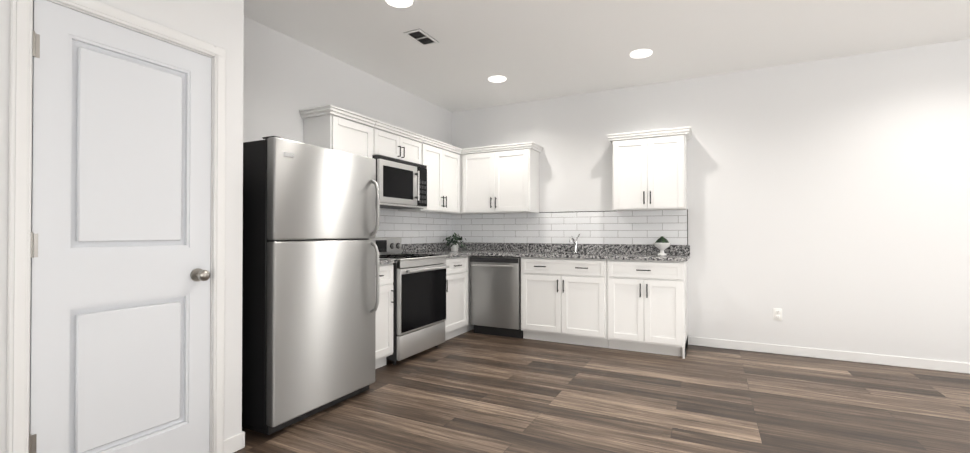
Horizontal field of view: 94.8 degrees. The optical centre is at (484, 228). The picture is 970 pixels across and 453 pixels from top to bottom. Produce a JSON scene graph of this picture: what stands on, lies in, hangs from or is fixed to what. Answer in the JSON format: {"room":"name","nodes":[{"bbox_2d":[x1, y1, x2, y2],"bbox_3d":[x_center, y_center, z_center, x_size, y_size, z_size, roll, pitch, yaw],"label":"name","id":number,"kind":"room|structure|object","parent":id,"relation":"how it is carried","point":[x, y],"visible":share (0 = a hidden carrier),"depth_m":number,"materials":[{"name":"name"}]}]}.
{"room":"kitchen","nodes":[
{"label":"kitchen","id":0,"kind":"room"},
{"bbox_2d":[0,0,243,452],"bbox_3d":[-2.601,-0.217,-0.045,0.120,2.740,5.527,0,-1,27],"label":"wall","id":1,"kind":"structure","parent":0,"point":[219,23],"depth_m":2.29,"materials":[{"name":"white paint"}]},
{"bbox_2d":[6,0,225,452],"bbox_3d":[-1.572,0.122,1.966,0.141,2.097,0.790,0,-1,27],"label":"door frame","id":2,"kind":"structure","parent":1,"relation":"attached to","point":[19,242],"depth_m":1.63,"materials":[{"name":"white wood"}]},
{"bbox_2d":[29,0,210,452],"bbox_3d":[-1.512,0.150,1.930,0.111,2.024,0.670,0,-1,27],"label":"closet door","id":3,"kind":"structure","parent":1,"relation":"in","point":[120,251],"depth_m":1.89,"materials":[{"name":"white wood"}]},
{"bbox_2d":[224,432,242,452],"bbox_3d":[-2.542,1.111,-0.086,0.012,0.085,5.527,0,-1,27],"label":"baseboard","id":4,"kind":"structure","parent":1,"relation":"attached to","point":[233,444],"depth_m":2.33,"materials":[{"name":"white"}]},
{"bbox_2d":[242,431,244,447],"bbox_3d":[-1.650,1.133,2.566,0.812,0.085,0.012,0,-1,27],"label":"baseboard","id":5,"kind":"structure","parent":1,"relation":"attached to","point":[243,432],"depth_m":2.38,"materials":[{"name":"white wood"}]},
{"bbox_2d":[243,16,451,243],"bbox_3d":[-2.575,-0.201,1.815,0.150,2.740,9.170,0,-1,27],"label":"wall","id":6,"kind":"structure","parent":0,"point":[286,78],"depth_m":3.74,"materials":[{"name":"white paint"}]},
{"bbox_2d":[299,104,376,157],"bbox_3d":[-1.260,-0.589,3.851,0.359,0.782,0.548,0,-1,27],"label":"upper cabinet","id":7,"kind":"object","parent":6,"relation":"attached to","point":[330,126],"visible":0.46,"depth_m":3.70,"materials":[{"name":"white wood"}]},
{"bbox_2d":[372,120,424,163],"bbox_3d":[-0.964,-0.820,4.440,0.359,0.310,0.758,0,-1,27],"label":"upper cabinet","id":8,"kind":"object","parent":6,"relation":"attached to","point":[389,140],"visible":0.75,"depth_m":4.33,"materials":[{"name":"white wood"}]},
{"bbox_2d":[372,155,426,208],"bbox_3d":[-0.923,-0.437,4.416,0.431,0.450,0.756,0,-1,27],"label":"microwave","id":9,"kind":"object","parent":8,"relation":"attached to","point":[402,184],"visible":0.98,"depth_m":4.29,"materials":[{"name":"grey metal"}]},
{"bbox_2d":[375,210,451,243],"bbox_3d":[-0.994,-0.008,4.761,0.010,0.363,2.462,0,-1,27],"label":"backsplash","id":10,"kind":"structure","parent":6,"relation":"attached to","point":[413,228],"depth_m":5.14,"materials":[{"name":"tile"}]},
{"bbox_2d":[398,136,461,213],"bbox_3d":[-0.609,-0.578,5.140,0.359,0.782,0.808,0,-1,27],"label":"upper cabinet","id":11,"kind":"object","parent":6,"relation":"attached to","point":[440,160],"visible":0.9,"depth_m":5.05,"materials":[{"name":"white wood"}]},
{"bbox_2d":[234,329,969,452],"bbox_3d":[1.542,1.202,-0.194,9.300,0.100,9.320,0,-1,27],"label":"floor","id":12,"kind":"structure","parent":0,"point":[470,391],"depth_m":2.95,"materials":[{"name":"brown wood"}]},
{"bbox_2d":[242,136,379,434],"bbox_3d":[-1.302,0.331,3.022,0.850,1.698,0.853,0,-1,27],"label":"refrigerator","id":13,"kind":"object","parent":12,"relation":"on","point":[310,276],"visible":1,"depth_m":2.67,"materials":[{"name":"silver metal"}]},
{"bbox_2d":[375,263,394,368],"bbox_3d":[-1.146,0.741,3.750,0.642,0.889,0.496,0,-1,27],"label":"base cabinet","id":14,"kind":"object","parent":12,"relation":"on","point":[384,331],"visible":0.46,"depth_m":3.75,"materials":[{"name":"white wood"}]},
{"bbox_2d":[379,259,396,264],"bbox_3d":[-1.153,0.231,3.753,0.634,0.130,0.513,0,-1,27],"label":"countertop","id":15,"kind":"structure","parent":14,"relation":"on","point":[381,261],"depth_m":3.74,"materials":[{"name":"stone"}]},
{"bbox_2d":[369,237,448,364],"bbox_3d":[-0.816,0.640,4.291,0.710,1.100,0.754,0,-1,27],"label":"range","id":16,"kind":"object","parent":12,"relation":"on","point":[419,305],"visible":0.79,"depth_m":4.10,"materials":[{"name":"silver metal"}]},
{"bbox_2d":[443,256,473,340],"bbox_3d":[-0.421,0.753,5.185,0.642,0.889,1.188,0,-1,27],"label":"base cabinet","id":17,"kind":"object","parent":12,"relation":"on","point":[457,321],"visible":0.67,"depth_m":4.84,"materials":[{"name":"white wood"}]},
{"bbox_2d":[401,243,470,257],"bbox_3d":[-0.569,0.241,4.907,0.637,0.130,0.559,0,-1,27],"label":"countertop","id":18,"kind":"structure","parent":17,"relation":"on","point":[426,248],"depth_m":5.19,"materials":[{"name":"stone"}]},
{"bbox_2d":[470,256,522,337],"bbox_3d":[0.217,0.754,5.136,0.596,0.888,0.648,0,-1,27],"label":"dishwasher","id":19,"kind":"object","parent":12,"relation":"on","point":[495,295],"visible":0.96,"depth_m":4.89,"materials":[{"name":"grey metal"}]},
{"bbox_2d":[521,257,608,347],"bbox_3d":[0.909,0.750,4.821,0.908,0.889,0.642,0,-1,27],"label":"base cabinet","id":20,"kind":"object","parent":12,"relation":"on","point":[563,300],"visible":0.96,"depth_m":4.56,"materials":[{"name":"white wood"}]},
{"bbox_2d":[451,242,689,260],"bbox_3d":[0.691,0.343,4.940,2.854,0.334,0.636,0,-1,27],"label":"countertop","id":21,"kind":"structure","parent":20,"relation":"on","point":[627,252],"depth_m":4.90,"materials":[{"name":"stone"}]},
{"bbox_2d":[443,232,466,250],"bbox_3d":[-0.370,0.165,5.549,0.285,0.232,0.293,0,-1,27],"label":"potted plant","id":22,"kind":"object","parent":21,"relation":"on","point":[454,245],"visible":1,"depth_m":5.51,"materials":[{"name":"white"}]},
{"bbox_2d":[569,234,579,252],"bbox_3d":[0.995,0.167,4.973,0.082,0.218,0.249,0,-1,27],"label":"faucet","id":23,"kind":"object","parent":21,"relation":"on","point":[574,242],"visible":0.96,"depth_m":5.04,"materials":[{"name":"silver metal"}]},
{"bbox_2d":[654,236,670,254],"bbox_3d":[1.820,0.176,4.577,0.168,0.192,0.168,0,-1,27],"label":"bowl","id":24,"kind":"object","parent":21,"relation":"on","point":[661,244],"visible":1,"depth_m":4.54,"materials":[{"name":"white ceramic"}]},
{"bbox_2d":[607,259,687,358],"bbox_3d":[1.629,0.747,4.457,0.696,0.889,0.642,0,-1,27],"label":"base cabinet","id":25,"kind":"object","parent":12,"relation":"on","point":[646,306],"visible":1,"depth_m":4.20,"materials":[{"name":"white wood"}]},
{"bbox_2d":[244,0,969,111],"bbox_3d":[1.542,-1.638,-0.170,9.300,0.100,9.320,0,-1,27],"label":"ceiling","id":26,"kind":"structure","parent":0,"point":[530,50],"depth_m":3.61,"materials":[{"name":"white paint"}]},
{"bbox_2d":[386,0,412,7],"bbox_3d":[-0.586,-1.556,3.045,0.184,0.007,0.184,0,-1,27],"label":"recessed light","id":27,"kind":"object","parent":26,"relation":"in","point":[401,3],"visible":1,"depth_m":3.08,"materials":[{"name":"white plastic"}]},
{"bbox_2d":[404,29,438,45],"bbox_3d":[-0.517,-1.549,3.626,0.155,0.010,0.275,0,-1,27],"label":"ceiling vent","id":28,"kind":"object","parent":26,"relation":"in","point":[421,37],"visible":1,"depth_m":3.61,"materials":[{"name":"grey metal"}]},
{"bbox_2d":[488,76,505,82],"bbox_3d":[0.127,-1.543,4.612,0.184,0.007,0.184,0,-1,27],"label":"recessed light","id":29,"kind":"object","parent":26,"relation":"in","point":[496,79],"visible":0.98,"depth_m":4.61,"materials":[{"name":"white plastic"}]},
{"bbox_2d":[630,49,651,57],"bbox_3d":[1.385,-1.548,3.954,0.184,0.007,0.184,0,-1,27],"label":"recessed light","id":30,"kind":"object","parent":26,"relation":"in","point":[642,53],"visible":1,"depth_m":3.95,"materials":[{"name":"white plastic"}]},
{"bbox_2d":[452,39,969,362],"bbox_3d":[3.610,-0.183,3.910,9.300,2.740,0.150,0,-1,27],"label":"wall","id":31,"kind":"structure","parent":0,"point":[828,204],"depth_m":4.13,"materials":[{"name":"white paint"}]},
{"bbox_2d":[450,150,468,213],"bbox_3d":[-0.331,-0.554,5.638,0.403,0.742,0.323,0,-1,27],"label":"upper cabinet","id":32,"kind":"object","parent":31,"relation":"attached to","point":[464,156],"depth_m":5.42,"materials":[{"name":"white wood"}]},
{"bbox_2d":[469,146,540,213],"bbox_3d":[0.187,-0.556,5.377,0.870,0.742,0.323,0,-1,27],"label":"upper cabinet","id":33,"kind":"object","parent":31,"relation":"attached to","point":[499,179],"depth_m":5.21,"materials":[{"name":"white wood"}]},
{"bbox_2d":[452,209,687,244],"bbox_3d":[0.828,-0.008,5.224,2.827,0.370,0.010,0,-1,27],"label":"backsplash","id":34,"kind":"structure","parent":31,"relation":"attached to","point":[627,227],"depth_m":5.10,"materials":[{"name":"tile"}]},
{"bbox_2d":[606,126,691,210],"bbox_3d":[1.692,-0.583,4.595,0.800,0.782,0.359,0,-1,27],"label":"upper cabinet","id":35,"kind":"object","parent":31,"relation":"attached to","point":[649,170],"visible":1,"depth_m":4.46,"materials":[{"name":"white wood"}]},
{"bbox_2d":[773,308,781,320],"bbox_3d":[2.780,0.817,4.232,0.070,0.114,0.008,0,-1,27],"label":"electrical outlet plate","id":36,"kind":"object","parent":31,"relation":"attached to","point":[777,313],"visible":1,"depth_m":4.23,"materials":[{"name":"white plastic"}]},
{"bbox_2d":[688,336,969,373],"bbox_3d":[4.837,1.139,3.188,6.168,0.085,0.012,0,-1,27],"label":"baseboard","id":37,"kind":"structure","parent":31,"relation":"attached to","point":[939,365],"depth_m":4.02,"materials":[{"name":"white wood"}]}
]}

